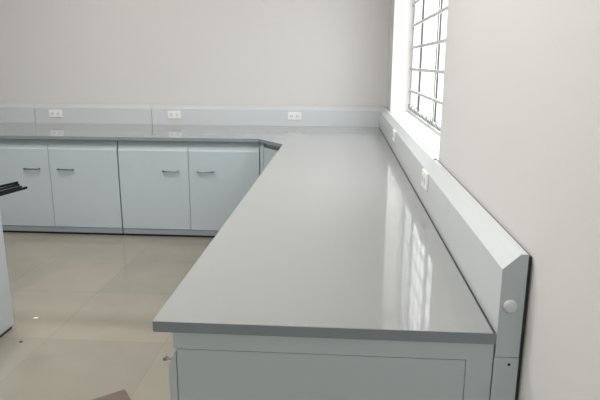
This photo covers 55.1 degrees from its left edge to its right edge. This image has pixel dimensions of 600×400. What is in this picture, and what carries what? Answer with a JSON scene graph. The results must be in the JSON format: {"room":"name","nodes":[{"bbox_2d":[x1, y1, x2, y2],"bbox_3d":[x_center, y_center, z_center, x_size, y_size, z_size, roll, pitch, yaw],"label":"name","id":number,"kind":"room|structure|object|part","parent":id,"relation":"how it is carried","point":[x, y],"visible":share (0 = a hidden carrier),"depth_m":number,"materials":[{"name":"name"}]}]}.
{"room":"laboratory","nodes":[
{"label":"laboratory","id":0,"kind":"room"},
{"bbox_2d":[0,232,213,399],"bbox_3d":[-2.235,1.333,0.435,5.860,0.100,11.210,1,13,4],"label":"floor","id":1,"kind":"structure","parent":0,"point":[95,299],"depth_m":3.19,"materials":[{"name":"beige tile"}]},
{"bbox_2d":[0,211,13,337],"bbox_3d":[-2.235,0.457,2.237,1.370,0.768,1.530,1,13,4],"label":"desk","id":2,"kind":"object","parent":1,"relation":"on","point":[6,313],"visible":1,"depth_m":2.92,"materials":[{"name":"grey"}]},
{"bbox_3d":[-1.565,0.834,2.284,0.012,0.018,1.485,1,13,4],"label":"foot rail","id":3,"kind":"part","parent":2,"relation":"part of","materials":[{"name":"grey metal"}]},
{"bbox_2d":[0,181,17,187],"bbox_3d":[-2.123,0.076,2.903,0.016,0.015,1.750,5,14,20],"label":"tube","id":4,"kind":"object","parent":2,"relation":"on","point":[16,182],"visible":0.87,"depth_m":3.63,"materials":[{"name":"black"}]},
{"bbox_2d":[0,183,19,190],"bbox_3d":[-2.050,0.095,2.826,0.016,0.015,1.750,5,14,18],"label":"tube","id":5,"kind":"object","parent":2,"relation":"on","point":[18,184],"visible":1,"depth_m":3.56,"materials":[{"name":"black"}]},
{"bbox_2d":[0,186,21,192],"bbox_3d":[-1.994,0.111,2.759,0.016,0.015,1.750,4,14,17],"label":"tube","id":6,"kind":"object","parent":2,"relation":"on","point":[17,187],"visible":0.93,"depth_m":3.49,"materials":[{"name":"black"}]},
{"bbox_2d":[0,186,27,195],"bbox_3d":[-1.938,0.117,2.734,0.016,0.015,1.750,4,14,16],"label":"tube","id":7,"kind":"object","parent":2,"relation":"on","point":[26,187],"visible":1,"depth_m":3.44,"materials":[{"name":"black"}]},
{"bbox_2d":[0,139,124,234],"bbox_3d":[-1.941,-0.198,4.978,1.107,0.773,0.920,1,13,4],"label":"base cabinet","id":8,"kind":"object","parent":1,"relation":"on","point":[73,186],"visible":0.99,"depth_m":4.55,"materials":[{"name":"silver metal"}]},
{"bbox_3d":[-2.247,-0.117,4.589,0.549,0.662,0.018,1,13,4],"label":"door","id":9,"kind":"part","parent":8,"relation":"part of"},
{"bbox_3d":[-2.112,-0.245,4.523,0.128,0.012,0.034,1,13,4],"label":"handle","id":10,"kind":"part","parent":8,"relation":"part of","materials":[{"name":"silver metal"}]},
{"bbox_2d":[0,123,152,139],"bbox_3d":[-2.499,-0.599,4.924,2.232,0.026,0.918,1,13,4],"label":"countertop","id":11,"kind":"structure","parent":8,"relation":"on","point":[63,131],"depth_m":4.79,"materials":[{"name":"grey"}]},
{"bbox_3d":[-1.696,-0.105,4.550,0.549,0.662,0.018,1,13,4],"label":"door","id":12,"kind":"part","parent":8,"relation":"part of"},
{"bbox_2d":[92,389,130,399],"bbox_3d":[-0.729,0.846,2.270,0.160,0.009,0.308,-8,16,-31],"label":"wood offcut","id":13,"kind":"object","parent":1,"relation":"on","point":[120,395],"visible":1,"depth_m":2.38,"materials":[{"name":"brown wood"}]},
{"bbox_2d":[118,140,259,236],"bbox_3d":[-0.831,-0.175,4.901,1.107,0.773,0.920,1,13,4],"label":"base cabinet","id":14,"kind":"object","parent":1,"relation":"on","point":[169,188],"visible":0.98,"depth_m":4.48,"materials":[{"name":"grey laminate"}]},
{"bbox_3d":[-1.137,-0.094,4.512,0.549,0.662,0.018,1,13,4],"label":"door","id":15,"kind":"part","parent":14,"relation":"part of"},
{"bbox_3d":[-0.586,-0.082,4.473,0.549,0.662,0.018,1,13,4],"label":"door","id":16,"kind":"part","parent":14,"relation":"part of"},
{"bbox_2d":[260,143,280,174],"bbox_3d":[0.189,-0.124,4.707,0.948,0.773,1.172,1,13,4],"label":"base cabinet","id":17,"kind":"object","parent":1,"relation":"on","point":[267,152],"visible":0.05,"depth_m":4.32,"materials":[{"name":"grey laminate"}]},
{"bbox_2d":[115,124,389,146],"bbox_3d":[-0.364,-0.522,4.639,2.066,0.026,1.200,1,13,4],"label":"countertop","id":18,"kind":"structure","parent":17,"relation":"on","point":[277,136],"depth_m":4.57,"materials":[{"name":"grey"}]},
{"bbox_3d":[-0.180,-0.042,4.291,0.015,0.672,0.298,-9,16,-35],"label":"door","id":19,"kind":"part","parent":17,"relation":"part of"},
{"bbox_2d":[163,333,493,399],"bbox_3d":[0.081,0.549,1.880,0.746,0.773,1.107,1,13,4],"label":"base cabinet","id":20,"kind":"object","parent":1,"relation":"on","point":[202,366],"visible":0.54,"depth_m":1.27,"materials":[{"name":"grey laminate"}]},
{"bbox_3d":[-0.269,0.597,1.632,0.018,0.662,0.549,1,13,4],"label":"door","id":21,"kind":"part","parent":20,"relation":"part of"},
{"bbox_3d":[0.040,0.646,1.344,0.636,0.632,0.013,1,13,4],"label":"panel","id":22,"kind":"part","parent":20,"relation":"part of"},
{"bbox_2d":[152,144,496,344],"bbox_3d":[0.148,-0.041,2.630,0.746,0.026,2.847,1,13,4],"label":"countertop","id":23,"kind":"structure","parent":20,"relation":"on","point":[328,241],"depth_m":1.63,"materials":[{"name":"grey"}]},
{"bbox_2d":[0,0,389,106],"bbox_3d":[-1.837,-1.429,5.344,5.860,3.000,0.250,1,13,4],"label":"wall","id":24,"kind":"structure","parent":0,"point":[143,52],"depth_m":5.17,"materials":[{"name":"white paint"}]},
{"bbox_2d":[0,103,35,122],"bbox_3d":[-3.024,-0.434,5.508,1.111,0.977,0.058,1,13,4],"label":"duct","id":25,"kind":"object","parent":24,"relation":"attached to","point":[9,112],"visible":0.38,"depth_m":5.36,"materials":[{"name":"grey metal"}]},
{"bbox_2d":[34,104,151,123],"bbox_3d":[-1.913,-0.410,5.431,1.108,0.977,0.058,1,13,4],"label":"duct","id":26,"kind":"object","parent":24,"relation":"attached to","point":[71,113],"visible":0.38,"depth_m":5.31,"materials":[{"name":"grey paint"}]},
{"bbox_2d":[49,110,61,116],"bbox_3d":[-2.265,-0.801,5.328,0.124,0.068,0.012,1,13,4],"label":"power socket","id":27,"kind":"object","parent":26,"relation":"attached to","point":[52,113],"visible":1,"depth_m":5.32,"materials":[{"name":"white plastic"}]},
{"bbox_2d":[152,105,382,126],"bbox_3d":[-0.296,-0.377,5.319,2.128,0.977,0.058,1,13,4],"label":"backsplash","id":28,"kind":"structure","parent":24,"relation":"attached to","point":[241,115],"depth_m":5.20,"materials":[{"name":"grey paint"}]},
{"bbox_2d":[167,111,180,118],"bbox_3d":[-1.147,-0.778,5.250,0.124,0.068,0.012,1,13,4],"label":"power socket","id":29,"kind":"object","parent":28,"relation":"attached to","point":[171,114],"visible":1,"depth_m":5.25,"materials":[{"name":"white plastic"}]},
{"bbox_2d":[288,112,300,119],"bbox_3d":[-0.050,-0.755,5.174,0.124,0.068,0.012,1,13,4],"label":"power socket","id":30,"kind":"object","parent":28,"relation":"attached to","point":[291,115],"visible":1,"depth_m":5.17,"materials":[{"name":"white plastic"}]},
{"bbox_2d":[386,0,599,399],"bbox_3d":[0.519,-0.117,-0.115,0.250,3.000,10.610,1,13,4],"label":"wall","id":31,"kind":"structure","parent":0,"point":[520,130],"depth_m":1.17,"materials":[{"name":"white paint"}]},
{"bbox_2d":[379,107,400,148],"bbox_3d":[0.690,-0.196,4.576,0.058,0.977,1.434,1,13,4],"label":"duct","id":32,"kind":"object","parent":31,"relation":"attached to","point":[388,121],"visible":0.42,"depth_m":4.31,"materials":[{"name":"grey paint"}]},
{"bbox_2d":[410,0,444,130],"bbox_3d":[0.839,-1.160,3.354,0.050,1.478,2.460,1,13,4],"label":"window","id":33,"kind":"structure","parent":31,"relation":"in","point":[413,76],"depth_m":4.19,"materials":[{"name":"silver metal"}]},
{"bbox_2d":[408,0,447,134],"bbox_3d":[0.800,-1.157,3.358,0.023,1.468,2.458,1,13,4],"label":"window grille","id":34,"kind":"object","parent":33,"relation":"attached to","point":[445,9],"visible":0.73,"depth_m":3.70,"materials":[{"name":"white metal"}]},
{"bbox_2d":[392,123,531,399],"bbox_3d":[0.541,0.279,2.581,0.060,0.979,2.677,1,13,4],"label":"backsplash","id":35,"kind":"structure","parent":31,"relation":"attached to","point":[496,268],"depth_m":1.37,"materials":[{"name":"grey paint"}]},
{"bbox_2d":[392,129,395,141],"bbox_3d":[0.594,-0.407,3.639,0.012,0.068,0.124,1,13,4],"label":"power socket","id":36,"kind":"object","parent":35,"relation":"attached to","point":[394,131],"visible":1,"depth_m":3.59,"materials":[{"name":"white plastic"}]},
{"bbox_2d":[421,169,428,190],"bbox_3d":[0.492,-0.080,2.267,0.012,0.068,0.124,1,13,4],"label":"power socket","id":37,"kind":"object","parent":35,"relation":"attached to","point":[425,176],"visible":1,"depth_m":2.23,"materials":[{"name":"white plastic"}]},
{"bbox_3d":[0.441,0.700,1.319,0.052,0.744,0.003,1,13,4],"label":"plate","id":38,"kind":"part","parent":35,"relation":"part of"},
{"label":"outside","id":39,"kind":"structure","parent":0,"visible":0},
{"bbox_2d":[421,83,442,121],"bbox_3d":[11.107,-0.434,10.560,100.000,0.050,100.000,1,13,4],"label":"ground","id":40,"kind":"structure","parent":39,"point":[423,84],"depth_m":32.02,"materials":[{"name":"white"}]}
]}

